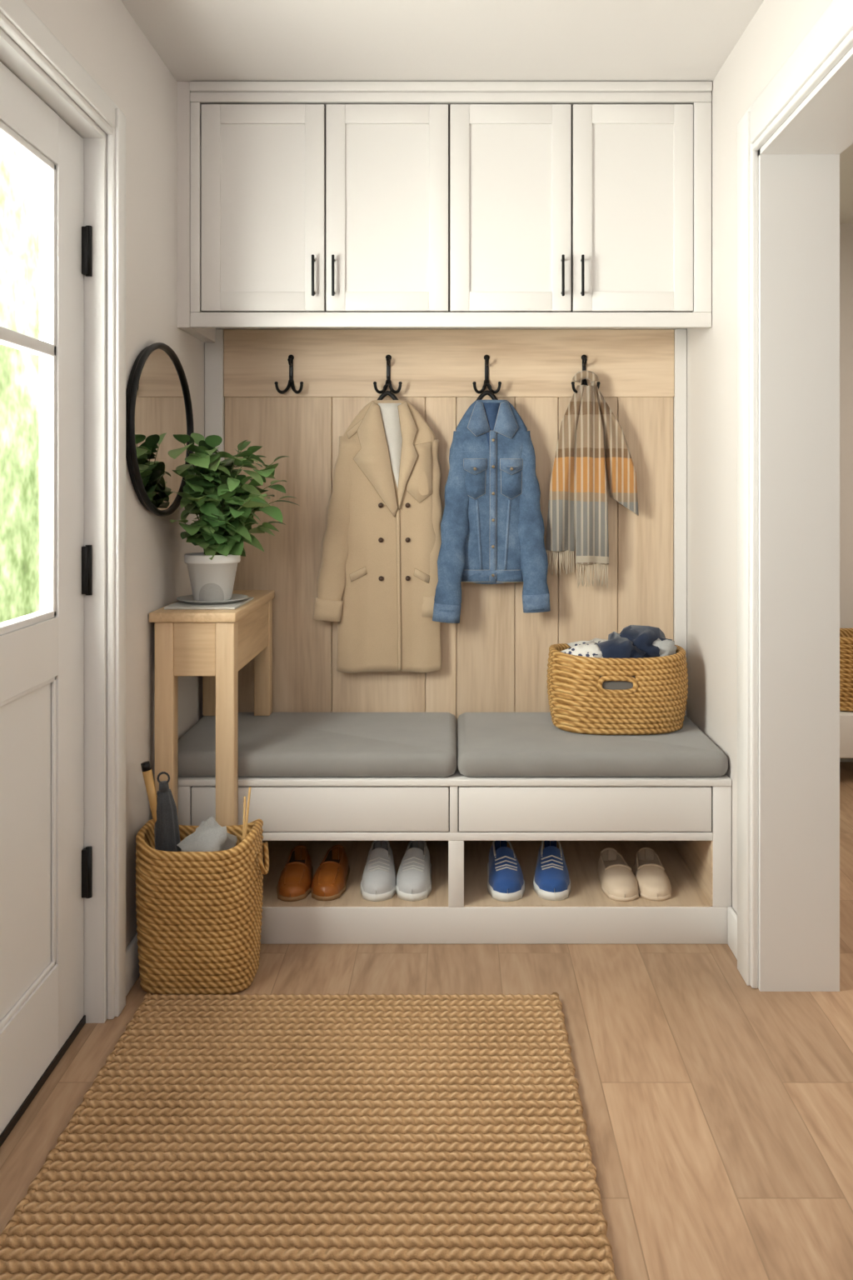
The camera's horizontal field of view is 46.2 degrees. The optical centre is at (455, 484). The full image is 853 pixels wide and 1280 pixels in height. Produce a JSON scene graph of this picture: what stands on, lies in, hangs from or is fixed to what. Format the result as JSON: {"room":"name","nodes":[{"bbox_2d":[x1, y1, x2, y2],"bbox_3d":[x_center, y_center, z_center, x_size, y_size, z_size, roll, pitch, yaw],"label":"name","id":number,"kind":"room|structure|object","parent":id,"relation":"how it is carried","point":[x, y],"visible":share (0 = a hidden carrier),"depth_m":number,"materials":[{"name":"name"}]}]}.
{"room":"mudroom","nodes":[
{"label":"mudroom","id":0,"kind":"room"},
{"bbox_2d":[23,0,216,948],"bbox_3d":[-0.876,0.034,2.363,0.188,2.440,1.890,0,0,0],"label":"wall","id":1,"kind":"structure","parent":0,"point":[139,82],"depth_m":2.65,"materials":[{"name":"white paint"}]},
{"bbox_2d":[0,61,92,1146],"bbox_3d":[-0.877,0.224,1.885,0.063,2.056,0.892,0,0,0],"label":"entry door","id":2,"kind":"structure","parent":1,"relation":"in","point":[46,867],"depth_m":2.16,"materials":[{"name":"white paint"}]},
{"bbox_2d":[125,342,194,516],"bbox_3d":[-0.805,-0.150,2.743,0.028,0.474,0.573,0,0,0],"label":"oval mirror","id":3,"kind":"object","parent":1,"relation":"attached to","point":[158,402],"visible":0.91,"depth_m":2.69,"materials":[{"name":"black mirror"}]},
{"bbox_2d":[125,758,852,996],"bbox_3d":[0.441,1.201,2.026,2.862,0.105,6.575,0,0,22],"label":"baseboard","id":4,"kind":"structure","parent":1,"relation":"attached to","point":[132,973],"depth_m":2.53,"materials":[{"name":"white paint"}]},
{"bbox_2d":[0,761,852,1279],"bbox_3d":[0.950,1.284,1.838,4.300,0.060,5.900,0,0,0],"label":"floor","id":5,"kind":"structure","parent":0,"point":[718,1108],"depth_m":2.10,"materials":[{"name":"brown wood"}]},
{"bbox_2d":[135,819,263,994],"bbox_3d":[-0.648,1.059,2.543,0.303,0.388,0.208,0,0,0],"label":"basket","id":6,"kind":"object","parent":5,"relation":"on","point":[199,916],"visible":0.98,"depth_m":2.45,"materials":[{"name":"wicker"}]},
{"bbox_2d":[140,760,269,874],"bbox_3d":[-0.626,0.959,2.539,0.296,0.535,0.170,0,0,13],"label":"contents","id":7,"kind":"object","parent":6,"relation":"in","point":[209,836],"visible":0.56,"depth_m":2.49,"materials":[{"name":"fabric"}]},
{"bbox_2d":[149,590,274,825],"bbox_3d":[-0.701,0.797,2.946,0.232,0.914,0.575,0,0,0],"label":"console table","id":8,"kind":"object","parent":5,"relation":"on","point":[214,645],"visible":0.74,"depth_m":2.67,"materials":[{"name":"brown wood"}]},
{"bbox_2d":[164,432,297,609],"bbox_3d":[-0.622,0.093,2.848,0.346,0.491,0.420,0,0,0],"label":"potted plant","id":9,"kind":"object","parent":8,"relation":"on","point":[226,507],"visible":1,"depth_m":2.79,"materials":[{"name":"green plant"}]},
{"bbox_2d":[0,992,617,1279],"bbox_3d":[-0.251,1.243,1.630,1.013,0.023,1.606,0,0,0],"label":"jute rug","id":10,"kind":"object","parent":5,"relation":"on","point":[220,1137],"visible":1,"depth_m":1.85,"materials":[{"name":"beige wicker"}]},
{"bbox_2d":[177,731,731,944],"bbox_3d":[-0.033,1.029,2.992,1.571,0.450,0.532,0,0,0],"label":"bench","id":11,"kind":"object","parent":5,"relation":"on","point":[687,822],"visible":0.66,"depth_m":2.73,"materials":[{"name":"white paint"}]},
{"bbox_2d":[276,845,349,901],"label":"shoes","id":12,"kind":"object","parent":11,"relation":"on","point":[296,882],"depth_m":2.83,"materials":[{"name":"brown leather"}]},
{"bbox_2d":[177,712,457,777],"bbox_3d":[-0.407,0.769,2.991,0.820,0.068,0.528,0,0,0],"label":"cushion","id":13,"kind":"object","parent":11,"relation":"on","point":[277,744],"visible":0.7,"depth_m":2.82,"materials":[{"name":"grey fabric"}]},
{"bbox_2d":[360,840,431,901],"label":"shoes","id":14,"kind":"object","parent":11,"relation":"on","point":[412,882],"depth_m":2.82,"materials":[{"name":"grey fabric"}]},
{"bbox_2d":[487,840,524,901],"label":"shoes","id":15,"kind":"object","parent":11,"relation":"on","point":[506,882],"depth_m":2.81,"materials":[{"name":"blue fabric"}]},
{"bbox_2d":[533,840,570,900],"label":"shoes","id":16,"kind":"object","parent":11,"relation":"on","point":[552,882],"depth_m":2.82,"materials":[{"name":"blue fabric"}]},
{"bbox_2d":[457,712,728,777],"bbox_3d":[0.378,0.769,2.991,0.748,0.068,0.528,0,0,0],"label":"cushion","id":17,"kind":"object","parent":11,"relation":"on","point":[490,744],"visible":0.9,"depth_m":2.77,"materials":[{"name":"grey fabric"}]},
{"bbox_2d":[546,625,688,734],"bbox_3d":[0.492,0.581,3.055,0.425,0.304,0.297,0,0,0],"label":"basket","id":18,"kind":"object","parent":17,"relation":"on","point":[634,681],"visible":1,"depth_m":2.93,"materials":[{"name":"wicker"}]},
{"bbox_2d":[597,846,672,901],"label":"shoes","id":19,"kind":"object","parent":11,"relation":"on","point":[647,878],"depth_m":2.83,"materials":[{"name":"beige fabric"}]},
{"bbox_2d":[840,710,852,758],"bbox_3d":[1.800,1.104,4.334,1.100,0.300,0.372,0,0,0],"label":"bench","id":20,"kind":"object","parent":5,"relation":"on","point":[846,717],"visible":0.02,"depth_m":4.15,"materials":[{"name":"white paint"}]},
{"bbox_2d":[840,628,852,711],"bbox_3d":[1.760,0.796,4.328,0.436,0.313,0.314,0,0,0],"label":"basket","id":21,"kind":"object","parent":20,"relation":"on","point":[846,634],"visible":0.22,"depth_m":4.19,"materials":[{"name":"wicker"}]},
{"bbox_2d":[120,0,852,223],"bbox_3d":[1.050,-1.226,1.838,4.100,0.080,5.900,0,0,0],"label":"ceiling","id":22,"kind":"structure","parent":0,"point":[196,40],"depth_m":2.65,"materials":[{"name":"white paint"}]},
{"bbox_2d":[686,0,833,914],"bbox_3d":[0.853,0.034,2.408,0.195,2.440,1.800,0,0,0],"label":"wall","id":23,"kind":"structure","parent":0,"point":[712,352],"depth_m":2.84,"materials":[{"name":"white paint"}]},
{"bbox_2d":[0,0,852,1023],"bbox_3d":[-0.009,0.152,1.975,1.921,2.203,1.262,0,0,0],"label":"trim","id":24,"kind":"structure","parent":23,"relation":"attached to","point":[792,139],"depth_m":2.48,"materials":[{"name":"white paint"}]},
{"bbox_2d":[840,223,852,628],"bbox_3d":[2.025,0.034,4.613,2.150,2.440,0.150,0,0,0],"label":"wall","id":25,"kind":"structure","parent":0,"point":[846,229],"depth_m":4.54,"materials":[{"name":"white paint"}]},
{"label":"outside","id":26,"kind":"structure","parent":0,"visible":0},
{"bbox_2d":[0,140,39,622],"bbox_3d":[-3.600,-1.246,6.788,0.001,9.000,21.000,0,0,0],"label":"window","id":27,"kind":"structure","parent":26,"point":[19,178],"depth_m":8.22,"materials":[{"name":"clear glass"}]},
{"bbox_3d":[-0.010,0.034,3.383,1.920,2.440,0.150,0,0,0],"label":"wall","id":28,"kind":"structure","parent":0,"visible":0},
{"bbox_2d":[205,329,687,731],"bbox_3d":[-0.033,0.158,3.283,1.573,1.332,0.049,0,0,0],"label":"panelling","id":29,"kind":"object","parent":28,"relation":"attached to","point":[496,659],"visible":0.49,"depth_m":3.28,"materials":[{"name":"brown wood"}]},
{"bbox_2d":[190,81,712,329],"bbox_3d":[-0.014,-0.824,3.110,1.534,0.720,0.393,0,0,0],"label":"upper cabinet","id":30,"kind":"object","parent":28,"relation":"attached to","point":[314,205],"visible":1,"depth_m":2.94,"materials":[{"name":"white paint"}]}
]}

